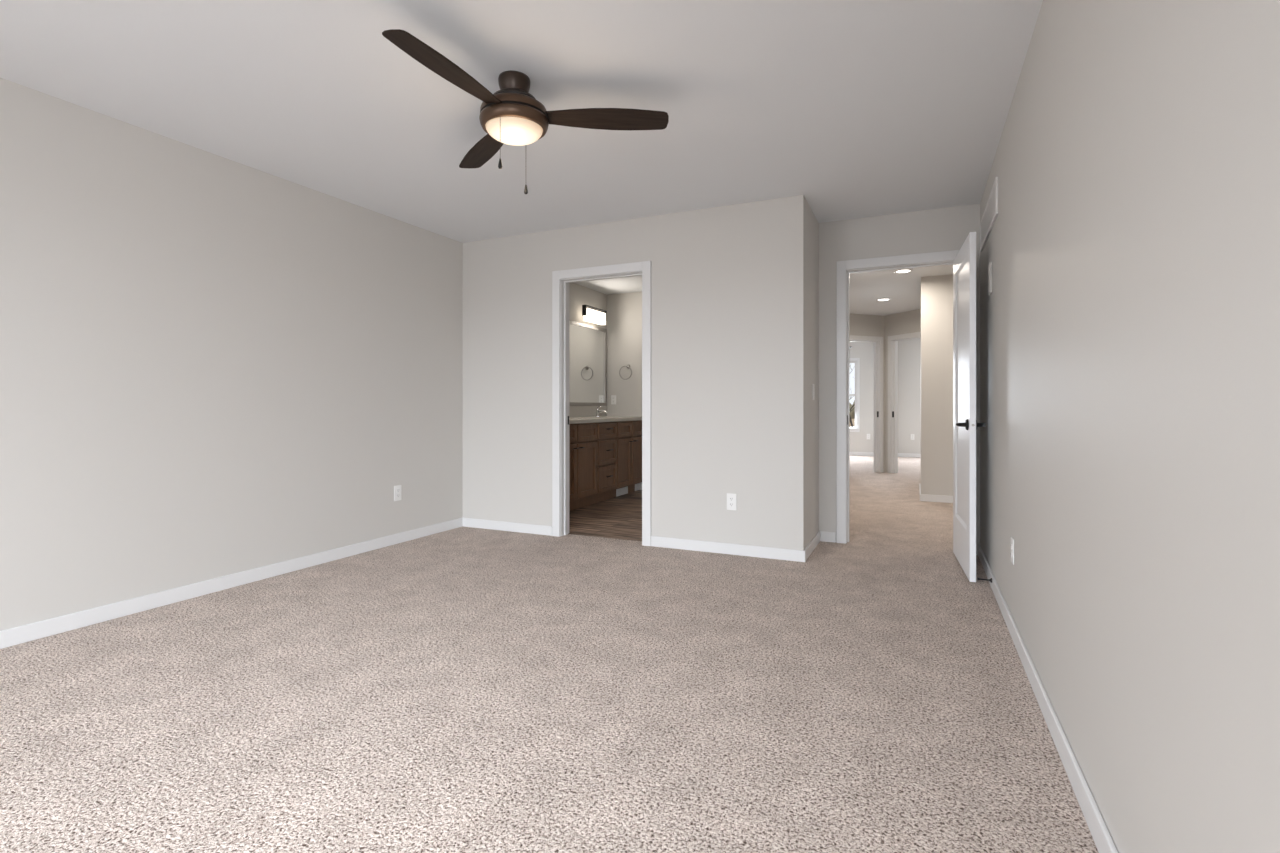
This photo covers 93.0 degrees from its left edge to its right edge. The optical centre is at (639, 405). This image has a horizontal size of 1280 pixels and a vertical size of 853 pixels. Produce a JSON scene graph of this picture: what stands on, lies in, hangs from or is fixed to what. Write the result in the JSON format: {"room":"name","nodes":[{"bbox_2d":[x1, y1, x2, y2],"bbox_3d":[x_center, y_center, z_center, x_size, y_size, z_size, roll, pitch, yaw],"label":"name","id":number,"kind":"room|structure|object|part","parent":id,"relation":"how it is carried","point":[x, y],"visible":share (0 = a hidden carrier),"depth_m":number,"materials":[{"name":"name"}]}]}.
{"room":"empty bedroom","nodes":[
{"label":"empty bedroom","id":0,"kind":"room"},
{"bbox_2d":[0,78,606,630],"bbox_3d":[-2.466,-0.183,3.325,0.120,2.440,9.840,0,0,25],"label":"wall","id":1,"kind":"structure","parent":0,"point":[212,366],"depth_m":3.30,"materials":[{"name":"grey paint"}]},
{"bbox_2d":[0,518,462,648],"bbox_3d":[-2.960,0.999,2.083,0.013,0.076,6.891,0,0,25],"label":"baseboard","id":2,"kind":"structure","parent":1,"relation":"attached to","point":[53,626],"depth_m":3.28,"materials":[{"name":"white paint"}]},
{"bbox_2d":[394,485,400,500],"bbox_3d":[-1.824,0.657,4.576,0.008,0.115,0.070,0,0,25],"label":"outlet","id":3,"kind":"object","parent":1,"relation":"attached to","point":[397,489],"visible":1,"depth_m":4.57,"materials":[{"name":"white plastic"}]},
{"bbox_2d":[570,320,606,405],"bbox_3d":[-0.801,-0.480,6.800,0.022,0.965,1.805,0,0,25],"label":"wall mirror","id":4,"kind":"object","parent":1,"relation":"attached to","point":[588,343],"visible":0.44,"depth_m":7.20,"materials":[{"name":"grey mirror"}]},
{"bbox_2d":[582,305,606,324],"bbox_3d":[-0.565,-1.067,7.184,0.132,0.177,0.510,0,0,25],"label":"vanity light","id":5,"kind":"object","parent":1,"relation":"attached to","point":[591,314],"visible":1,"depth_m":7.11,"materials":[{"name":"white glass"}]},
{"bbox_2d":[0,0,1042,315],"bbox_3d":[1.474,-1.453,5.153,6.800,0.100,16.440,0,0,25],"label":"ceiling","id":6,"kind":"structure","parent":0,"point":[854,108],"depth_m":2.74,"materials":[{"name":"white paint"}]},
{"bbox_2d":[382,29,668,193],"bbox_3d":[-0.583,-1.177,2.481,1.176,0.452,1.063,0,0,25],"label":"ceiling fan","id":7,"kind":"object","parent":6,"relation":"hanging from","point":[511,115],"visible":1,"depth_m":2.55,"materials":[{"name":"brown wood"}]},
{"bbox_3d":[-0.708,-1.241,2.256,0.138,0.033,0.550,0,0,26],"label":"blade","id":8,"kind":"part","parent":7,"relation":"part of","materials":[{"name":"brown wood"}]},
{"bbox_3d":[-0.748,-1.241,2.937,0.138,0.033,0.550,0,0,-32],"label":"blade","id":9,"kind":"part","parent":7,"relation":"part of","materials":[{"name":"brown wood"}]},
{"bbox_3d":[-0.539,-1.167,2.608,0.241,0.061,0.241,0,0,25],"label":"lamp shade","id":10,"kind":"part","parent":7,"relation":"part of","materials":[{"name":"beige glass"}]},
{"bbox_3d":[-0.150,-1.241,2.630,0.550,0.033,0.138,0,0,-3],"label":"blade","id":11,"kind":"part","parent":7,"relation":"part of","materials":[{"name":"brown wood"}]},
{"bbox_2d":[876,298,889,300],"bbox_3d":[3.209,-1.399,8.011,0.180,0.008,0.180,0,0,25],"label":"recessed light","id":12,"kind":"object","parent":6,"relation":"in","point":[881,299],"visible":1,"depth_m":7.99,"materials":[{"name":"white plastic"}]},
{"bbox_2d":[894,269,912,272],"bbox_3d":[2.736,-1.399,6.314,0.180,0.008,0.180,0,0,25],"label":"recessed light","id":13,"kind":"object","parent":6,"relation":"in","point":[902,270],"visible":0.98,"depth_m":6.31,"materials":[{"name":"white plastic"}]},
{"bbox_2d":[0,455,1098,852],"bbox_3d":[1.474,1.062,5.153,6.800,0.050,16.440,0,0,25],"label":"floor","id":14,"kind":"structure","parent":0,"point":[462,689],"depth_m":2.08,"materials":[{"name":"beige carpet"}]},
{"bbox_2d":[570,420,641,510],"bbox_3d":[-0.589,0.606,6.610,0.562,0.862,2.056,0,0,25],"label":"bathroom vanity","id":15,"kind":"object","parent":14,"relation":"on","point":[606,457],"visible":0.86,"depth_m":6.46,"materials":[{"name":"brown wood"}]},
{"bbox_3d":[-0.712,0.642,5.772,0.032,0.540,0.388,0,0,25],"label":"door","id":16,"kind":"part","parent":15,"relation":"part of","materials":[{"name":"brown wood"}]},
{"bbox_3d":[-0.538,0.642,6.152,0.032,0.540,0.400,0,0,25],"label":"door","id":17,"kind":"part","parent":15,"relation":"part of","materials":[{"name":"brown wood"}]},
{"bbox_2d":[570,416,641,423],"bbox_3d":[-0.594,0.153,6.608,0.556,0.042,2.071,0,0,25],"label":"countertop","id":18,"kind":"structure","parent":15,"relation":"on","point":[573,420],"depth_m":6.55,"materials":[{"name":"beige stone"}]},
{"bbox_2d":[595,406,607,416],"bbox_3d":[-0.456,0.065,7.200,0.166,0.134,0.058,0,0,25],"label":"faucet","id":19,"kind":"object","parent":18,"relation":"on","point":[597,409],"visible":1,"depth_m":7.20,"materials":[{"name":"silver metal"}]},
{"bbox_3d":[-0.357,0.495,6.548,0.032,0.253,0.415,0,0,25],"label":"drawer","id":20,"kind":"part","parent":15,"relation":"part of","materials":[{"name":"brown wood"}]},
{"bbox_3d":[-0.357,0.778,6.548,0.032,0.267,0.415,0,0,25],"label":"drawer","id":21,"kind":"part","parent":15,"relation":"part of","materials":[{"name":"brown wood"}]},
{"bbox_3d":[-0.357,0.268,6.548,0.032,0.158,0.415,0,0,25],"label":"drawer","id":22,"kind":"part","parent":15,"relation":"part of","materials":[{"name":"brown wood"}]},
{"bbox_2d":[616,486,627,496],"bbox_3d":[-0.205,0.991,7.036,0.010,0.084,0.290,0,0,25],"label":"vent","id":23,"kind":"object","parent":15,"relation":"attached to","point":[621,491],"visible":0.99,"depth_m":7.01,"materials":[{"name":"white plastic"}]},
{"bbox_3d":[-0.184,0.642,6.928,0.032,0.540,0.360,0,0,25],"label":"door","id":24,"kind":"part","parent":15,"relation":"part of","materials":[{"name":"brown wood"}]},
{"bbox_3d":[-0.025,0.642,7.276,0.032,0.540,0.355,0,0,25],"label":"door","id":25,"kind":"part","parent":15,"relation":"part of","materials":[{"name":"brown wood"}]},
{"bbox_2d":[463,197,784,548],"bbox_3d":[-0.251,-0.183,4.715,2.755,2.440,0.120,0,0,25],"label":"wall","id":26,"kind":"structure","parent":0,"point":[718,273],"depth_m":4.42,"materials":[{"name":"grey paint"}]},
{"bbox_2d":[463,518,551,535],"bbox_3d":[-1.115,0.999,5.037,0.914,0.076,0.013,0,0,25],"label":"baseboard","id":27,"kind":"structure","parent":26,"relation":"attached to","point":[467,522],"depth_m":5.01,"materials":[{"name":"white paint"}]},
{"bbox_2d":[552,261,650,545],"bbox_3d":[-0.279,-0.017,4.728,0.853,2.108,0.154,0,0,25],"label":"door frame","id":28,"kind":"structure","parent":26,"relation":"attached to","point":[561,280],"depth_m":4.81,"materials":[{"name":"white paint"}]},
{"bbox_2d":[651,536,804,561],"bbox_3d":[0.588,0.999,4.258,1.117,0.076,0.013,0,0,25],"label":"baseboard","id":29,"kind":"structure","parent":26,"relation":"attached to","point":[656,541],"depth_m":4.24,"materials":[{"name":"white paint"}]},
{"bbox_2d":[727,493,735,509],"bbox_3d":[0.639,0.670,4.238,0.070,0.115,0.008,0,0,25],"label":"outlet","id":30,"kind":"object","parent":26,"relation":"attached to","point":[731,498],"visible":1,"depth_m":4.24,"materials":[{"name":"white plastic"}]},
{"bbox_2d":[607,292,641,489],"bbox_3d":[0.861,-0.183,7.149,2.755,2.440,0.120,0,0,25],"label":"wall","id":31,"kind":"structure","parent":0,"point":[624,310],"depth_m":7.56,"materials":[{"name":"grey paint"}]},
{"bbox_2d":[611,395,615,403],"bbox_3d":[-0.331,-0.075,7.622,0.070,0.115,0.008,0,0,25],"label":"outlet","id":32,"kind":"object","parent":31,"relation":"attached to","point":[613,397],"visible":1,"depth_m":7.62,"materials":[{"name":"white plastic"}]},
{"bbox_2d":[619,364,631,379],"bbox_3d":[-0.171,-0.418,7.525,0.176,0.191,0.052,0,0,25],"label":"towel ring","id":33,"kind":"object","parent":31,"relation":"attached to","point":[628,365],"visible":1,"depth_m":7.51,"materials":[{"name":"silver metal"}]},
{"bbox_2d":[785,195,818,550],"bbox_3d":[1.174,-0.183,4.376,0.120,2.440,0.687,0,0,25],"label":"wall","id":34,"kind":"structure","parent":0,"point":[801,224],"depth_m":4.08,"materials":[{"name":"grey paint"}]},
{"bbox_2d":[812,384,814,399],"bbox_3d":[1.260,-0.100,4.408,0.008,0.115,0.070,0,0,25],"label":"light switch","id":35,"kind":"object","parent":34,"relation":"attached to","point":[813,385],"visible":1,"depth_m":4.39,"materials":[{"name":"white plastic"}]},
{"bbox_2d":[804,531,835,561],"bbox_3d":[1.287,0.999,4.324,0.126,0.076,0.686,0,0,25],"label":"baseboard","id":36,"kind":"structure","parent":34,"relation":"attached to","point":[822,536],"depth_m":4.57,"materials":[{"name":"white paint"}]},
{"bbox_2d":[850,314,884,471],"bbox_3d":[3.062,-0.183,9.255,1.560,2.440,0.120,0,0,-20],"label":"wall","id":37,"kind":"structure","parent":0,"point":[860,324],"depth_m":9.39,"materials":[{"name":"grey paint"}]},
{"bbox_2d":[850,335,882,472],"bbox_3d":[3.422,-0.018,9.377,0.720,2.110,0.144,0,0,-20],"label":"door frame","id":38,"kind":"structure","parent":37,"relation":"attached to","point":[878,341],"depth_m":9.44,"materials":[{"name":"white paint"}]},
{"bbox_2d":[850,338,920,453],"bbox_3d":[4.865,-0.183,12.576,6.800,2.440,0.120,0,0,25],"label":"wall","id":39,"kind":"structure","parent":0,"point":[909,351],"depth_m":12.32,"materials":[{"name":"grey paint"}]},
{"bbox_2d":[850,358,859,431],"bbox_3d":[4.133,-0.226,12.869,1.005,1.545,0.115,0,0,25],"label":"window","id":40,"kind":"structure","parent":39,"relation":"in","point":[856,361],"depth_m":12.65,"materials":[{"name":"white paint"}]},
{"bbox_2d":[850,452,920,457],"bbox_3d":[4.837,0.999,12.514,6.700,0.076,0.013,0,0,25],"label":"baseboard","id":41,"kind":"structure","parent":39,"relation":"attached to","point":[851,453],"depth_m":12.52,"materials":[{"name":"white paint"}]},
{"bbox_2d":[819,204,979,554],"bbox_3d":[2.838,-0.183,4.060,3.410,2.440,0.120,0,0,25],"label":"wall","id":42,"kind":"structure","parent":0,"point":[941,229],"depth_m":4.55,"materials":[{"name":"grey paint"}]},
{"bbox_2d":[837,250,958,543],"bbox_3d":[1.928,-0.028,4.476,0.902,2.129,0.154,0,0,25],"label":"door frame","id":43,"kind":"structure","parent":42,"relation":"attached to","point":[943,258],"depth_m":4.58,"materials":[{"name":"white paint"}]},
{"bbox_2d":[953,232,985,581],"bbox_3d":[2.072,0.007,3.890,0.155,2.036,0.790,0,0,21],"label":"door","id":44,"kind":"structure","parent":42,"relation":"in","point":[965,424],"depth_m":3.76,"materials":[{"name":"white wood"}]},
{"bbox_3d":[2.071,-0.075,3.887,0.033,1.645,0.535,0,0,21],"label":"panel","id":45,"kind":"part","parent":44,"relation":"part of","materials":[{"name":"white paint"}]},
{"bbox_3d":[1.924,0.112,3.637,0.060,0.066,0.139,0,0,21],"label":"lever handle","id":46,"kind":"part","parent":44,"relation":"part of","materials":[{"name":"black metal"}]},
{"bbox_3d":[1.934,0.112,3.529,0.026,0.056,0.002,0,0,21],"label":"latch plate","id":47,"kind":"part","parent":44,"relation":"part of","materials":[{"name":"silver metal"}]},
{"bbox_3d":[2.013,0.112,3.603,0.060,0.066,0.139,0,0,21],"label":"lever handle","id":48,"kind":"part","parent":44,"relation":"part of","materials":[{"name":"black metal"}]},
{"bbox_2d":[885,309,920,472],"bbox_3d":[4.272,-0.183,8.415,0.120,2.440,2.300,0,0,-20],"label":"wall","id":49,"kind":"structure","parent":0,"point":[909,321],"depth_m":9.30,"materials":[{"name":"grey paint"}]},
{"bbox_2d":[888,332,920,472],"bbox_3d":[4.048,-0.018,8.993,0.136,2.110,0.900,0,0,-20],"label":"door frame","id":50,"kind":"structure","parent":49,"relation":"attached to","point":[892,340],"depth_m":9.34,"materials":[{"name":"white paint"}]},
{"bbox_2d":[921,274,952,495],"bbox_3d":[4.447,-0.183,6.565,2.565,2.440,1.062,0,0,25],"label":"wall","id":51,"kind":"structure","parent":0,"point":[936,291],"depth_m":6.55,"materials":[{"name":"grey paint"}]},
{"bbox_2d":[919,483,952,502],"bbox_3d":[4.405,0.999,6.549,2.529,0.076,1.026,0,0,25],"label":"baseboard","id":52,"kind":"structure","parent":51,"relation":"attached to","point":[923,497],"depth_m":6.54,"materials":[{"name":"white paint"}]},
{"bbox_2d":[980,0,1279,852],"bbox_3d":[0.807,-0.183,0.671,0.120,2.440,7.732,0,0,25],"label":"wall","id":53,"kind":"structure","parent":0,"point":[1130,318],"depth_m":1.14,"materials":[{"name":"grey paint"}]},
{"bbox_2d":[977,578,991,582],"bbox_3d":[1.946,0.982,3.432,0.073,0.026,0.026,0,0,25],"label":"door stop","id":54,"kind":"object","parent":53,"relation":"attached to","point":[990,580],"visible":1,"depth_m":3.42,"materials":[{"name":"black metal"}]},
{"bbox_2d":[980,177,997,251],"bbox_3d":[2.107,-1.133,3.677,0.012,0.200,0.900,0,0,25],"label":"air vent","id":55,"kind":"object","parent":53,"relation":"in","point":[990,213],"visible":1,"depth_m":3.58,"materials":[{"name":"white metal"}]},
{"bbox_2d":[989,262,991,294],"bbox_3d":[2.062,-0.748,3.576,0.010,0.180,0.100,0,0,25],"label":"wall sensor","id":56,"kind":"object","parent":53,"relation":"attached to","point":[990,264],"visible":1,"depth_m":3.53,"materials":[{"name":"white plastic"}]},
{"bbox_2d":[1011,537,1013,564],"bbox_3d":[1.689,0.657,2.758,0.008,0.115,0.070,0,0,25],"label":"outlet","id":57,"kind":"object","parent":53,"relation":"attached to","point":[1012,539],"visible":1,"depth_m":2.73,"materials":[{"name":"white plastic"}]},
{"bbox_2d":[978,545,1117,852],"bbox_3d":[0.771,0.999,0.754,0.013,0.076,7.572,0,0,25],"label":"baseboard","id":58,"kind":"structure","parent":53,"relation":"attached to","point":[1104,843],"depth_m":1.80,"materials":[{"name":"white paint"}]},
{"bbox_3d":[48.570,1.537,106.332,120.000,0.200,206.200,0,0,25],"label":"ground","id":59,"kind":"structure","parent":0,"visible":0},
{"bbox_2d":[850,400,854,418],"bbox_3d":[25.815,0.390,68.513,22.634,2.349,6.785,0,0,25],"label":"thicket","id":60,"kind":"object","parent":59,"relation":"on","point":[852,413],"visible":0.02,"depth_m":67.66,"materials":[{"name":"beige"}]},
{"bbox_2d":[850,366,854,426],"bbox_3d":[6.025,-0.496,16.360,2.857,3.878,1.772,0,0,-14],"label":"bare tree","id":61,"kind":"object","parent":59,"relation":"on","point":[851,423],"visible":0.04,"depth_m":16.84,"materials":[{"name":"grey plant"}]}
]}

